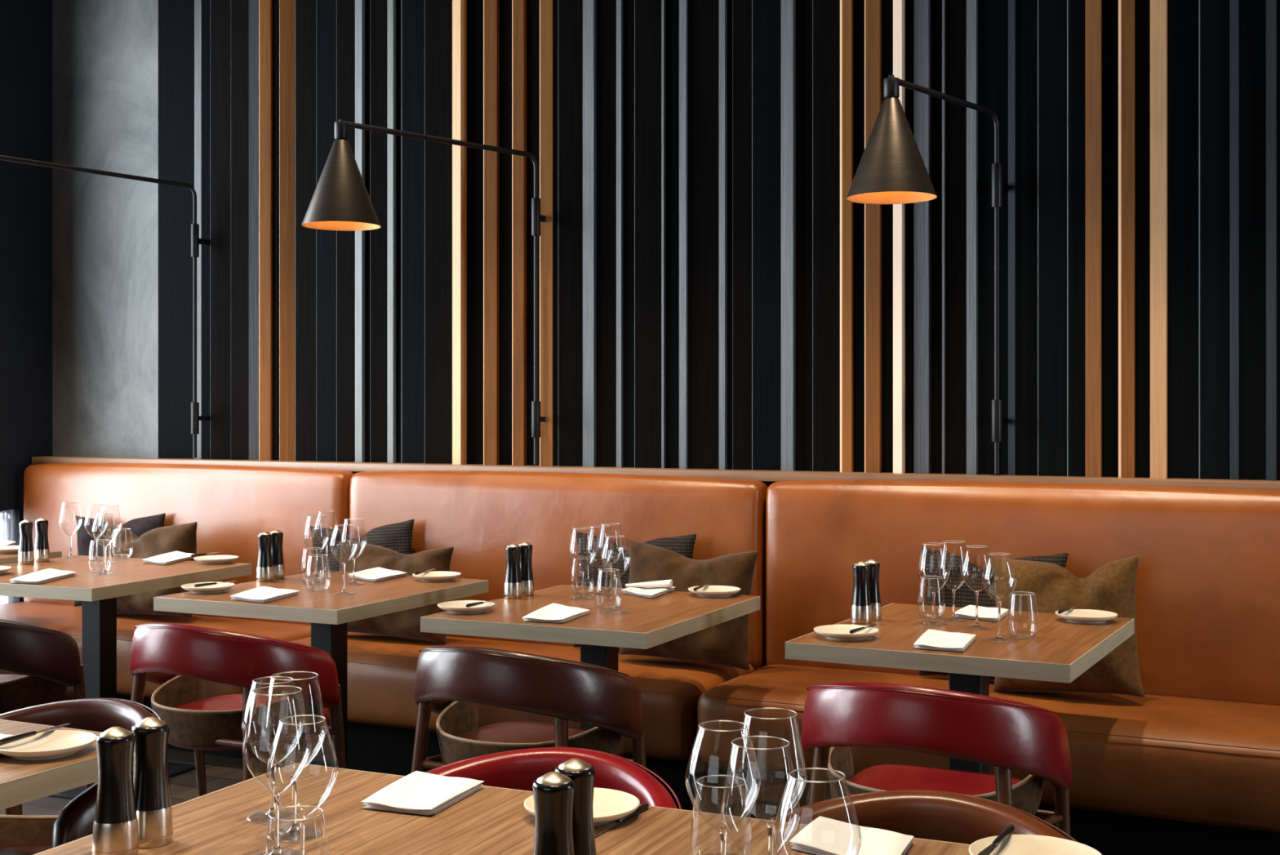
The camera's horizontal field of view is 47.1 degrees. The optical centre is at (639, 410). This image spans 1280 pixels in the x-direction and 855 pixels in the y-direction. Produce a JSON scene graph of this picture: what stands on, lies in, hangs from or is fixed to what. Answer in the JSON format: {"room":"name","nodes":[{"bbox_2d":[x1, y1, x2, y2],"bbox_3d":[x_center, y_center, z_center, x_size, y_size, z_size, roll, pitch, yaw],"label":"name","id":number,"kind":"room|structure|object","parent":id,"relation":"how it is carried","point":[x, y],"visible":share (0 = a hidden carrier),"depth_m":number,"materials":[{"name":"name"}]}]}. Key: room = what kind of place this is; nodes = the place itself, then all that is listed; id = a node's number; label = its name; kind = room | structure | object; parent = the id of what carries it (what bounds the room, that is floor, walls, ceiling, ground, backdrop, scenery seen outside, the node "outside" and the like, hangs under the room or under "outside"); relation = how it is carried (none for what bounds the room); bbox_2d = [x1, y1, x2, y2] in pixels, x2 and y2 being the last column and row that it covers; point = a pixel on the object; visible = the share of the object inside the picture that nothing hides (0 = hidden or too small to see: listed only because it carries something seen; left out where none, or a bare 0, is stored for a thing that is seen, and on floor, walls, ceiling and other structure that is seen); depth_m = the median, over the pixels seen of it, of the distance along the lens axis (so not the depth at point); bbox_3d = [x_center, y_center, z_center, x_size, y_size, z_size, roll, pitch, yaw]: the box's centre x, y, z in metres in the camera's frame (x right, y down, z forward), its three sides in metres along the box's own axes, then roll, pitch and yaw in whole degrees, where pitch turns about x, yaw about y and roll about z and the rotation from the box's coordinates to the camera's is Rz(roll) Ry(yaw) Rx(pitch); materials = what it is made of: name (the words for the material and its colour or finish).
{"room":"restaurant","nodes":[
{"label":"restaurant","id":0,"kind":"room"},
{"bbox_2d":[0,0,52,602],"bbox_3d":[-4.814,-0.445,3.300,0.250,3.550,8.750,0,0,27],"label":"wall","id":1,"kind":"structure","parent":0,"point":[25,25],"depth_m":6.86,"materials":[{"name":"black paint"}]},
{"bbox_2d":[0,511,10,604],"bbox_3d":[-3.009,0.770,6.729,0.042,0.600,0.281,0,0,27],"label":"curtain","id":2,"kind":"object","parent":1,"relation":"hanging from","point":[5,516],"visible":0.39,"depth_m":6.83,"materials":[{"name":"white fabric"}]},
{"bbox_2d":[0,748,288,814],"bbox_3d":[-1.039,1.380,1.337,9.060,0.100,9.250,0,0,27],"label":"floor","id":3,"kind":"structure","parent":0,"point":[221,771],"depth_m":5.28,"materials":[{"name":"wood"}]},
{"bbox_2d":[0,549,62,564],"bbox_3d":[-2.870,0.955,5.804,0.700,0.750,0.844,0,0,23],"label":"dining table","id":4,"kind":"object","parent":3,"relation":"on","point":[5,558],"visible":0.33,"depth_m":5.84,"materials":[{"name":"brown wood"}]},
{"bbox_2d":[0,545,19,553],"bbox_3d":[-2.570,0.569,5.986,0.165,0.022,0.165,0,0,27],"label":"plate","id":5,"kind":"object","parent":4,"relation":"on","point":[5,548],"visible":0.62,"depth_m":5.94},
{"bbox_2d":[0,618,93,789],"bbox_3d":[-1.995,0.950,4.435,0.583,0.763,0.502,0,0,27],"label":"dining chair","id":6,"kind":"object","parent":3,"relation":"on","point":[50,660],"visible":0.87,"depth_m":4.31,"materials":[{"name":"leather"}]},
{"bbox_2d":[0,719,133,809],"bbox_3d":[-1.346,0.955,2.365,0.700,0.750,0.840,0,0,26],"label":"dining table","id":7,"kind":"object","parent":3,"relation":"on","point":[21,780],"visible":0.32,"depth_m":2.40,"materials":[{"name":"brown wood"}]},
{"bbox_2d":[0,729,97,759],"bbox_3d":[-1.007,0.569,2.486,0.165,0.022,0.165,0,0,27],"label":"plate","id":8,"kind":"object","parent":7,"relation":"on","point":[51,744],"visible":0.93,"depth_m":2.49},
{"bbox_2d":[0,722,70,745],"bbox_3d":[-1.040,0.554,2.529,0.014,0.010,0.173,0,0,20],"label":"butter knife","id":9,"kind":"object","parent":8,"relation":"on","point":[13,738],"visible":1,"depth_m":2.50,"materials":[{"name":"metal"}]},
{"bbox_2d":[0,697,169,854],"bbox_3d":[-1.141,0.950,2.706,0.583,0.763,0.502,0,0,29],"label":"dining chair","id":10,"kind":"object","parent":3,"relation":"on","point":[20,833],"visible":0.4,"depth_m":2.88,"materials":[{"name":"brown leather"}]},
{"bbox_2d":[0,555,252,799],"bbox_3d":[-2.018,0.955,5.332,0.840,0.750,0.844,0,0,22],"label":"dining table","id":11,"kind":"object","parent":3,"relation":"on","point":[98,594],"visible":0.6,"depth_m":5.26,"materials":[{"name":"brown wood"}]},
{"bbox_2d":[17,519,34,564],"bbox_3d":[-2.315,0.496,5.541,0.057,0.168,0.057,0,0,27],"label":"pepper mill","id":12,"kind":"object","parent":11,"relation":"on","point":[26,553],"visible":1,"depth_m":5.52,"materials":[{"name":"metal"}]},
{"bbox_2d":[34,517,49,562],"bbox_3d":[-2.294,0.496,5.632,0.057,0.168,0.057,0,0,27],"label":"pepper mill","id":13,"kind":"object","parent":11,"relation":"on","point":[42,550],"visible":0.97,"depth_m":5.61,"materials":[{"name":"metal"}]},
{"bbox_2d":[9,568,75,583],"bbox_3d":[-2.051,0.572,5.089,0.138,0.015,0.404,0,0,-1],"label":"napkin","id":14,"kind":"object","parent":11,"relation":"on","point":[49,574],"visible":1,"depth_m":5.03,"materials":[{"name":"white fabric"}]},
{"bbox_2d":[142,551,196,564],"bbox_3d":[-1.816,0.572,5.713,0.147,0.015,0.449,0,0,4],"label":"napkin","id":15,"kind":"object","parent":11,"relation":"on","point":[169,557],"visible":0.94,"depth_m":5.65,"materials":[{"name":"white fabric"}]},
{"bbox_2d":[193,555,238,564],"bbox_3d":[-1.611,0.569,5.585,0.165,0.022,0.165,0,0,27],"label":"plate","id":16,"kind":"object","parent":11,"relation":"on","point":[206,559],"visible":1,"depth_m":5.55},
{"bbox_2d":[0,462,357,761],"bbox_3d":[-2.132,0.782,6.165,1.863,1.095,0.760,0,0,27],"label":"banquette","id":17,"kind":"object","parent":3,"relation":"on","point":[231,505],"visible":0.45,"depth_m":6.20,"materials":[{"name":"leather"}]},
{"bbox_2d":[74,512,165,606],"bbox_3d":[-2.270,0.653,6.396,0.517,0.421,0.106,0,0,22],"label":"cushion","id":18,"kind":"object","parent":17,"relation":"on","point":[139,526],"visible":0.27,"depth_m":6.42,"materials":[{"name":"fabric"}]},
{"bbox_2d":[103,521,197,617],"bbox_3d":[-2.053,0.661,6.120,0.556,0.411,0.186,0,0,30],"label":"cushion","id":19,"kind":"object","parent":17,"relation":"on","point":[180,537],"visible":0.52,"depth_m":6.04,"materials":[{"name":"brown fabric"}]},
{"bbox_2d":[0,601,311,698],"bbox_3d":[-2.162,0.990,6.106,1.863,0.250,0.626,0,0,27],"label":"seat cushion","id":20,"kind":"object","parent":17,"relation":"on","point":[63,616],"depth_m":5.96,"materials":[{"name":"leather"}]},
{"bbox_2d":[23,462,357,624],"bbox_3d":[-2.001,0.583,6.425,1.863,0.695,0.179,0,0,27],"label":"backrest","id":21,"kind":"object","parent":17,"relation":"on","point":[231,505],"depth_m":6.25,"materials":[{"name":"leather"}]},
{"bbox_2d":[129,622,346,796],"bbox_3d":[-1.151,0.950,4.109,0.583,0.763,0.502,0,0,27],"label":"dining chair","id":22,"kind":"object","parent":3,"relation":"on","point":[177,657],"visible":0.96,"depth_m":3.94,"materials":[{"name":"leather"}]},
{"bbox_2d":[153,570,488,768],"bbox_3d":[-1.015,0.955,4.796,0.700,0.750,0.844,0,0,25],"label":"dining table","id":23,"kind":"object","parent":3,"relation":"on","point":[329,615],"visible":0.61,"depth_m":4.67,"materials":[{"name":"brown wood"}]},
{"bbox_2d":[181,581,235,593],"bbox_3d":[-1.382,0.569,4.700,0.165,0.022,0.165,0,0,27],"label":"plate","id":24,"kind":"object","parent":23,"relation":"on","point":[221,587],"visible":0.94,"depth_m":4.66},
{"bbox_2d":[256,531,273,581],"bbox_3d":[-1.275,0.496,4.993,0.057,0.168,0.057,0,0,27],"label":"pepper mill","id":25,"kind":"object","parent":23,"relation":"on","point":[264,570],"visible":1,"depth_m":4.97,"materials":[{"name":"metal"}]},
{"bbox_2d":[230,586,299,602],"bbox_3d":[-1.163,0.572,4.578,0.159,0.015,0.322,0,0,9],"label":"napkin","id":26,"kind":"object","parent":23,"relation":"on","point":[263,593],"visible":1,"depth_m":4.54,"materials":[{"name":"white fabric"}]},
{"bbox_2d":[269,529,284,578],"bbox_3d":[-1.255,0.496,5.067,0.057,0.168,0.057,0,0,27],"label":"pepper mill","id":27,"kind":"object","parent":23,"relation":"on","point":[277,535],"visible":0.84,"depth_m":5.05,"materials":[{"name":"metal"}]},
{"bbox_2d":[329,524,357,595],"bbox_3d":[-0.935,0.471,4.636,0.088,0.218,0.088,0,0,27],"label":"wine glass","id":28,"kind":"object","parent":23,"relation":"on","point":[343,563],"visible":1,"depth_m":4.63,"materials":[{"name":"clear"}]},
{"bbox_2d":[347,566,407,582],"bbox_3d":[-0.910,0.572,5.134,0.176,0.015,0.361,0,0,15],"label":"napkin","id":29,"kind":"object","parent":23,"relation":"on","point":[375,574],"visible":0.98,"depth_m":5.09,"materials":[{"name":"white fabric"}]},
{"bbox_2d":[412,570,461,581],"bbox_3d":[-0.694,0.569,5.018,0.165,0.022,0.165,0,0,27],"label":"plate","id":30,"kind":"object","parent":23,"relation":"on","point":[436,575],"visible":0.97,"depth_m":4.99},
{"bbox_2d":[33,762,970,854],"bbox_3d":[-0.056,0.955,1.729,1.500,0.750,0.840,0,0,24],"label":"dining table","id":31,"kind":"object","parent":3,"relation":"on","point":[489,820],"visible":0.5,"depth_m":2.04,"materials":[{"name":"brown wood"}]},
{"bbox_2d":[92,726,138,854],"bbox_3d":[-0.682,0.496,1.912,0.057,0.168,0.057,0,0,27],"label":"pepper mill","id":32,"kind":"object","parent":31,"relation":"on","point":[115,824],"visible":1,"depth_m":1.89,"materials":[{"name":"metal"}]},
{"bbox_2d":[131,716,173,848],"bbox_3d":[-0.657,0.496,1.972,0.057,0.168,0.057,0,0,27],"label":"pepper mill","id":33,"kind":"object","parent":31,"relation":"on","point":[153,806],"visible":0.9,"depth_m":1.95,"materials":[{"name":"metal"}]},
{"bbox_2d":[241,675,304,823],"bbox_3d":[-0.523,0.482,2.094,0.088,0.196,0.088,0,0,27],"label":"wine glass","id":34,"kind":"object","parent":31,"relation":"on","point":[273,765],"visible":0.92,"depth_m":2.09,"materials":[{"name":"clear"}]},
{"bbox_2d":[241,680,304,764],"bbox_3d":[-0.523,0.445,2.094,0.088,0.122,0.088,0,0,27],"label":"bowl","id":35,"kind":"object","parent":34,"relation":"on","point":[271,763],"depth_m":2.09,"materials":[{"name":"clear glass"}]},
{"bbox_2d":[242,684,311,854],"bbox_3d":[-0.470,0.471,1.902,0.087,0.218,0.087,0,0,27],"label":"wine glass","id":36,"kind":"object","parent":31,"relation":"on","point":[277,850],"visible":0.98,"depth_m":1.90,"materials":[{"name":"clear"}]},
{"bbox_2d":[242,688,311,793],"bbox_3d":[-0.470,0.429,1.902,0.087,0.135,0.087,0,0,27],"label":"bowl","id":37,"kind":"object","parent":36,"relation":"on","point":[275,792],"depth_m":1.90,"materials":[{"name":"clear glass"}]},
{"bbox_2d":[261,671,326,841],"bbox_3d":[-0.472,0.471,2.007,0.087,0.218,0.087,0,0,27],"label":"wine glass","id":38,"kind":"object","parent":31,"relation":"on","point":[294,828],"visible":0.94,"depth_m":2.00,"materials":[{"name":"clear"}]},
{"bbox_2d":[261,673,326,773],"bbox_3d":[-0.472,0.429,2.007,0.087,0.135,0.087,0,0,27],"label":"bowl","id":39,"kind":"object","parent":38,"relation":"on","point":[293,771],"depth_m":2.00,"materials":[{"name":"clear glass"}]},
{"bbox_2d":[266,714,338,854],"bbox_3d":[-0.419,0.482,1.825,0.088,0.196,0.088,0,0,27],"label":"wine glass","id":40,"kind":"object","parent":31,"relation":"on","point":[302,823],"visible":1,"depth_m":1.82,"materials":[{"name":"clear"}]},
{"bbox_2d":[360,770,484,815],"bbox_3d":[-0.325,0.572,2.205,0.128,0.015,0.194,0,0,20],"label":"napkin","id":41,"kind":"object","parent":31,"relation":"on","point":[418,792],"visible":1,"depth_m":2.18,"materials":[{"name":"white fabric"}]},
{"bbox_2d":[532,771,574,854],"bbox_3d":[-0.098,0.496,1.673,0.057,0.168,0.057,0,0,27],"label":"pepper mill","id":42,"kind":"object","parent":31,"relation":"on","point":[553,791],"visible":1,"depth_m":1.66,"materials":[{"name":"metal"}]},
{"bbox_2d":[554,757,596,854],"bbox_3d":[-0.077,0.496,1.738,0.057,0.168,0.057,0,0,27],"label":"pepper mill","id":43,"kind":"object","parent":31,"relation":"on","point":[582,772],"visible":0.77,"depth_m":1.72,"materials":[{"name":"metal"}]},
{"bbox_2d":[524,786,639,826],"bbox_3d":[-0.083,0.569,2.095,0.165,0.022,0.165,0,0,27],"label":"plate","id":44,"kind":"object","parent":31,"relation":"on","point":[609,805],"visible":0.52,"depth_m":2.11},
{"bbox_2d":[594,802,648,835],"bbox_3d":[-0.030,0.576,2.065,0.014,0.010,0.173,0,0,27],"label":"butter knife","id":45,"kind":"object","parent":31,"relation":"on","point":[645,806],"visible":0.8,"depth_m":2.06,"materials":[{"name":"metal"}]},
{"bbox_2d":[684,720,761,854],"bbox_3d":[0.096,0.471,1.689,0.088,0.218,0.088,0,0,27],"label":"wine glass","id":46,"kind":"object","parent":31,"relation":"on","point":[722,832],"visible":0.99,"depth_m":1.69,"materials":[{"name":"clear"}]},
{"bbox_2d":[720,735,800,854],"bbox_3d":[0.132,0.471,1.603,0.087,0.218,0.087,0,0,27],"label":"wine glass","id":47,"kind":"object","parent":31,"relation":"on","point":[747,735],"visible":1,"depth_m":1.60,"materials":[{"name":"clear"}]},
{"bbox_2d":[733,706,807,854],"bbox_3d":[0.156,0.471,1.758,0.087,0.218,0.087,0,0,27],"label":"wine glass","id":48,"kind":"object","parent":31,"relation":"on","point":[770,825],"visible":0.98,"depth_m":1.75,"materials":[{"name":"clear"}]},
{"bbox_2d":[773,767,861,854],"bbox_3d":[0.176,0.471,1.461,0.088,0.218,0.088,0,0,27],"label":"wine glass","id":49,"kind":"object","parent":31,"relation":"on","point":[790,771],"visible":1,"depth_m":1.46,"materials":[{"name":"clear"}]},
{"bbox_2d":[789,815,913,854],"bbox_3d":[0.284,0.572,1.946,0.159,0.015,0.173,0,0,27],"label":"napkin","id":50,"kind":"object","parent":31,"relation":"on","point":[823,835],"visible":0.97,"depth_m":1.94,"materials":[{"name":"white fabric"}]},
{"bbox_2d":[968,834,1102,854],"bbox_3d":[0.499,0.569,1.854,0.165,0.022,0.165,0,0,27],"label":"plate","id":51,"kind":"object","parent":31,"relation":"on","point":[1013,844],"visible":0.92,"depth_m":1.90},
{"bbox_2d":[977,823,1014,854],"bbox_3d":[0.453,0.554,1.879,0.014,0.010,0.173,0,0,29],"label":"butter knife","id":52,"kind":"object","parent":51,"relation":"on","point":[1010,828],"visible":1,"depth_m":1.89,"materials":[{"name":"metal"}]},
{"bbox_2d":[255,470,769,813],"bbox_3d":[-0.487,0.782,5.334,1.799,1.095,0.760,0,0,27],"label":"banquette","id":53,"kind":"object","parent":3,"relation":"on","point":[477,513],"visible":0.4,"depth_m":5.33,"materials":[{"name":"leather"}]},
{"bbox_2d":[310,519,414,571],"bbox_3d":[-1.098,0.646,5.806,0.529,0.444,0.110,0,0,22],"label":"cushion","id":54,"kind":"object","parent":53,"relation":"on","point":[397,536],"visible":0.28,"depth_m":5.80,"materials":[{"name":"fabric"}]},
{"bbox_2d":[339,537,453,644],"bbox_3d":[-0.942,0.679,5.558,0.545,0.364,0.191,0,0,29],"label":"cushion","id":55,"kind":"object","parent":53,"relation":"on","point":[405,623],"visible":0.45,"depth_m":5.47,"materials":[{"name":"brown fabric"}]},
{"bbox_2d":[255,631,754,759],"bbox_3d":[-0.517,0.990,5.275,1.799,0.250,0.626,0,0,27],"label":"seat cushion","id":56,"kind":"object","parent":53,"relation":"on","point":[382,668],"depth_m":5.08,"materials":[{"name":"leather"}]},
{"bbox_2d":[349,470,769,669],"bbox_3d":[-0.356,0.583,5.594,1.799,0.695,0.178,0,0,27],"label":"cushion","id":57,"kind":"object","parent":53,"relation":"on","point":[477,513],"depth_m":5.49,"materials":[{"name":"leather"}]},
{"bbox_2d":[573,531,696,647],"bbox_3d":[-0.024,0.648,5.261,0.484,0.425,0.104,0,0,23],"label":"cushion","id":58,"kind":"object","parent":53,"relation":"on","point":[683,545],"visible":0.22,"depth_m":5.28,"materials":[{"name":"fabric"}]},
{"bbox_2d":[619,539,759,670],"bbox_3d":[0.159,0.658,5.001,0.504,0.413,0.188,0,0,26],"label":"cushion","id":59,"kind":"object","parent":53,"relation":"on","point":[726,642],"visible":0.52,"depth_m":4.92,"materials":[{"name":"brown fabric"}]},
{"bbox_2d":[410,644,646,773],"bbox_3d":[-0.303,0.950,3.726,0.583,0.763,0.502,0,0,27],"label":"dining chair","id":60,"kind":"object","parent":3,"relation":"on","point":[450,680],"visible":0.77,"depth_m":3.55,"materials":[{"name":"brown leather"}]},
{"bbox_2d":[424,746,681,808],"bbox_3d":[-0.197,0.950,2.274,0.583,0.763,0.502,0,0,25],"label":"dining chair","id":61,"kind":"object","parent":3,"relation":"on","point":[517,769],"visible":0.32,"depth_m":2.46,"materials":[{"name":"leather"}]},
{"bbox_2d":[420,584,759,728],"bbox_3d":[-0.120,0.955,4.357,0.700,0.750,0.844,0,0,25],"label":"dining table","id":62,"kind":"object","parent":3,"relation":"on","point":[648,622],"visible":0.65,"depth_m":4.14,"materials":[{"name":"brown wood"}]},
{"bbox_2d":[437,600,494,613],"bbox_3d":[-0.501,0.569,4.237,0.165,0.022,0.165,0,0,27],"label":"plate","id":63,"kind":"object","parent":62,"relation":"on","point":[458,606],"visible":0.95,"depth_m":4.22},
{"bbox_2d":[503,542,522,598],"bbox_3d":[-0.393,0.496,4.543,0.057,0.168,0.057,0,0,27],"label":"pepper mill","id":64,"kind":"object","parent":62,"relation":"on","point":[513,588],"visible":1,"depth_m":4.52,"materials":[{"name":"metal"}]},
{"bbox_2d":[518,541,533,595],"bbox_3d":[-0.360,0.496,4.605,0.057,0.168,0.057,0,0,27],"label":"pepper mill","id":65,"kind":"object","parent":62,"relation":"on","point":[526,555],"visible":0.73,"depth_m":4.58,"materials":[{"name":"metal"}]},
{"bbox_2d":[521,602,589,622],"bbox_3d":[-0.222,0.572,4.162,0.142,0.015,0.327,0,0,13],"label":"napkin","id":66,"kind":"object","parent":62,"relation":"on","point":[553,612],"visible":1,"depth_m":4.10,"materials":[{"name":"white fabric"}]},
{"bbox_2d":[568,527,596,599],"bbox_3d":[-0.177,0.471,4.520,0.087,0.218,0.087,0,0,27],"label":"wine glass","id":67,"kind":"object","parent":62,"relation":"on","point":[582,595],"visible":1,"depth_m":4.52,"materials":[{"name":"clear"}]},
{"bbox_2d":[568,530,596,570],"bbox_3d":[-0.177,0.429,4.520,0.087,0.135,0.087,0,0,27],"label":"bowl","id":68,"kind":"object","parent":67,"relation":"on","point":[593,531],"depth_m":4.51,"materials":[{"name":"clear glass"}]},
{"bbox_2d":[586,524,613,596],"bbox_3d":[-0.125,0.471,4.594,0.087,0.218,0.087,0,0,27],"label":"wine glass","id":69,"kind":"object","parent":62,"relation":"on","point":[599,590],"visible":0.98,"depth_m":4.59,"materials":[{"name":"clear"}]},
{"bbox_2d":[586,528,613,568],"bbox_3d":[-0.125,0.429,4.594,0.087,0.135,0.087,0,0,27],"label":"bowl","id":70,"kind":"object","parent":69,"relation":"on","point":[589,528],"depth_m":4.59,"materials":[{"name":"clear glass"}]},
{"bbox_2d":[600,535,631,613],"bbox_3d":[-0.070,0.471,4.226,0.088,0.218,0.088,0,0,27],"label":"wine glass","id":71,"kind":"object","parent":62,"relation":"on","point":[615,608],"visible":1,"depth_m":4.22,"materials":[{"name":"clear"}]},
{"bbox_2d":[600,536,631,577],"bbox_3d":[-0.070,0.423,4.226,0.088,0.122,0.088,0,0,27],"label":"bowl","id":72,"kind":"object","parent":71,"relation":"on","point":[606,536],"depth_m":4.22,"materials":[{"name":"clear glass"}]},
{"bbox_2d":[622,579,674,598],"bbox_3d":[0.023,0.560,4.683,0.153,0.040,0.307,0,0,22],"label":"napkin","id":73,"kind":"object","parent":62,"relation":"on","point":[651,589],"visible":1,"depth_m":4.67,"materials":[{"name":"white fabric"}]},
{"bbox_2d":[688,585,740,597],"bbox_3d":[0.233,0.569,4.603,0.165,0.022,0.165,0,0,27],"label":"plate","id":74,"kind":"object","parent":62,"relation":"on","point":[713,591],"visible":0.99,"depth_m":4.57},
{"bbox_2d":[768,789,1079,844],"bbox_3d":[0.361,0.950,1.992,0.583,0.763,0.502,0,0,25],"label":"dining chair","id":75,"kind":"object","parent":3,"relation":"on","point":[935,815],"visible":0.67,"depth_m":2.17,"materials":[{"name":"leather"}]},
{"bbox_2d":[800,681,1071,839],"bbox_3d":[0.635,0.950,3.241,0.583,0.763,0.502,0,0,27],"label":"dining chair","id":76,"kind":"object","parent":3,"relation":"on","point":[1006,735],"visible":0.7,"depth_m":3.06,"materials":[{"name":"leather"}]},
{"bbox_2d":[785,603,1134,773],"bbox_3d":[0.871,0.955,3.887,0.700,0.750,0.844,0,0,28],"label":"dining table","id":77,"kind":"object","parent":3,"relation":"on","point":[1061,650],"visible":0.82,"depth_m":3.66,"materials":[{"name":"brown wood"}]},
{"bbox_2d":[813,624,879,639],"bbox_3d":[0.526,0.569,3.749,0.165,0.022,0.165,0,0,27],"label":"plate","id":78,"kind":"object","parent":77,"relation":"on","point":[837,632],"visible":0.97,"depth_m":3.75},
{"bbox_2d":[850,560,871,623],"bbox_3d":[0.604,0.496,4.009,0.057,0.168,0.057,0,0,27],"label":"pepper mill","id":79,"kind":"object","parent":77,"relation":"on","point":[861,608],"visible":1,"depth_m":3.99,"materials":[{"name":"metal"}]},
{"bbox_2d":[864,558,881,620],"bbox_3d":[0.641,0.496,4.069,0.057,0.168,0.057,0,0,27],"label":"pepper mill","id":80,"kind":"object","parent":77,"relation":"on","point":[874,591],"visible":0.68,"depth_m":4.05,"materials":[{"name":"metal"}]},
{"bbox_2d":[917,542,950,625],"bbox_3d":[0.798,0.471,3.988,0.087,0.218,0.087,0,0,27],"label":"wine glass","id":81,"kind":"object","parent":77,"relation":"on","point":[933,620],"visible":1,"depth_m":3.98,"materials":[{"name":"clear"}]},
{"bbox_2d":[917,543,950,592],"bbox_3d":[0.798,0.429,3.988,0.087,0.135,0.087,0,0,27],"label":"bowl","id":82,"kind":"object","parent":81,"relation":"on","point":[922,544],"depth_m":3.98,"materials":[{"name":"clear glass"}]},
{"bbox_2d":[913,628,976,651],"bbox_3d":[0.762,0.572,3.667,0.128,0.015,0.280,0,0,21],"label":"napkin","id":83,"kind":"object","parent":77,"relation":"on","point":[935,639],"visible":1,"depth_m":3.62,"materials":[{"name":"white fabric"}]},
{"bbox_2d":[937,541,969,622],"bbox_3d":[0.865,0.471,4.050,0.087,0.218,0.087,0,0,27],"label":"wine glass","id":84,"kind":"object","parent":77,"relation":"on","point":[953,616],"visible":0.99,"depth_m":4.05,"materials":[{"name":"clear"}]},
{"bbox_2d":[937,542,969,589],"bbox_3d":[0.865,0.429,4.050,0.087,0.135,0.087,0,0,27],"label":"bowl","id":85,"kind":"object","parent":84,"relation":"on","point":[955,542],"depth_m":4.05,"materials":[{"name":"clear glass"}]},
{"bbox_2d":[960,545,993,629],"bbox_3d":[0.897,0.471,3.913,0.088,0.218,0.088,0,0,27],"label":"wine glass","id":86,"kind":"object","parent":77,"relation":"on","point":[976,624],"visible":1,"depth_m":3.91,"materials":[{"name":"clear"}]},
{"bbox_2d":[960,546,993,590],"bbox_3d":[0.897,0.423,3.913,0.088,0.122,0.088,0,0,27],"label":"bowl","id":87,"kind":"object","parent":86,"relation":"on","point":[966,546],"depth_m":3.91,"materials":[{"name":"clear glass"}]},
{"bbox_2d":[955,604,1008,621],"bbox_3d":[0.971,0.572,4.155,0.137,0.015,0.245,0,0,27],"label":"napkin","id":88,"kind":"object","parent":77,"relation":"on","point":[985,613],"visible":0.86,"depth_m":4.12,"materials":[{"name":"white fabric"}]},
{"bbox_2d":[981,552,1017,641],"bbox_3d":[0.907,0.471,3.709,0.088,0.218,0.088,0,0,27],"label":"wine glass","id":89,"kind":"object","parent":77,"relation":"on","point":[999,635],"visible":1,"depth_m":3.71,"materials":[{"name":"clear"}]},
{"bbox_2d":[981,555,1017,599],"bbox_3d":[0.907,0.423,3.709,0.088,0.122,0.088,0,0,27],"label":"bowl","id":90,"kind":"object","parent":89,"relation":"on","point":[1011,555],"depth_m":3.70,"materials":[{"name":"clear glass"}]},
{"bbox_2d":[1006,591,1038,638],"bbox_3d":[0.978,0.523,3.755,0.078,0.113,0.078,0,0,27],"label":"water glass","id":91,"kind":"object","parent":77,"relation":"on","point":[1011,631],"visible":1,"depth_m":3.75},
{"bbox_2d":[1055,608,1117,623],"bbox_3d":[1.229,0.569,4.045,0.165,0.022,0.165,0,0,27],"label":"plate","id":92,"kind":"object","parent":77,"relation":"on","point":[1078,615],"visible":0.95,"depth_m":4.05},
{"bbox_2d":[697,480,1279,854],"bbox_3d":[1.140,0.782,4.513,1.823,1.095,0.760,0,0,27],"label":"banquette","id":93,"kind":"object","parent":3,"relation":"on","point":[1191,765],"visible":0.75,"depth_m":4.50,"materials":[{"name":"leather"}]},
{"bbox_2d":[697,663,1279,832],"bbox_3d":[1.110,0.990,4.453,1.822,0.250,0.625,0,0,27],"label":"seat cushion","id":94,"kind":"object","parent":93,"relation":"on","point":[1211,756],"depth_m":4.13,"materials":[{"name":"leather"}]},
{"bbox_2d":[919,546,1068,678],"bbox_3d":[1.121,0.653,4.681,0.470,0.413,0.108,0,0,24],"label":"cushion","id":95,"kind":"object","parent":93,"relation":"on","point":[965,596],"visible":0.26,"depth_m":4.71,"materials":[{"name":"fabric"}]},
{"bbox_2d":[765,480,1279,705],"bbox_3d":[1.271,0.583,4.772,1.822,0.695,0.179,0,0,27],"label":"backrest","id":96,"kind":"object","parent":93,"relation":"on","point":[1207,586],"depth_m":4.62,"materials":[{"name":"leather"}]},
{"bbox_2d":[990,555,1144,697],"bbox_3d":[1.282,0.648,4.436,0.474,0.437,0.191,0,0,30],"label":"cushion","id":97,"kind":"object","parent":93,"relation":"on","point":[1111,587],"visible":0.62,"depth_m":4.37,"materials":[{"name":"brown fabric"}]},
{"bbox_2d":[52,0,1279,480],"bbox_3d":[0.920,-0.445,5.215,8.860,3.550,0.260,0,0,27],"label":"wall","id":98,"kind":"structure","parent":0,"point":[713,294],"depth_m":5.53,"materials":[{"name":"black paint"}]},
{"bbox_2d":[0,155,210,457],"bbox_3d":[-2.365,-0.394,6.003,0.267,1.207,1.412,0,0,30],"label":"wall lamp","id":99,"kind":"object","parent":98,"relation":"attached to","point":[196,241],"visible":1,"depth_m":6.46,"materials":[{"name":"black metal"}]},
{"bbox_2d":[301,119,545,464],"bbox_3d":[-0.770,-0.394,5.383,0.267,1.207,1.116,0,0,37],"label":"wall lamp","id":100,"kind":"object","parent":98,"relation":"attached to","point":[340,201],"visible":1,"depth_m":5.02,"materials":[{"name":"black metal"}]},
{"bbox_2d":[31,456,1279,490],"bbox_3d":[0.864,0.235,5.081,8.240,0.034,0.150,0,0,27],"label":"trim","id":101,"kind":"structure","parent":98,"relation":"attached to","point":[749,474],"depth_m":5.30,"materials":[{"name":"leather"}]},
{"bbox_2d":[846,75,1004,473],"bbox_3d":[0.913,-0.394,4.642,0.267,1.207,0.890,0,0,32],"label":"wall lamp","id":102,"kind":"object","parent":98,"relation":"attached to","point":[891,169],"visible":1,"depth_m":4.35,"materials":[{"name":"black metal"}]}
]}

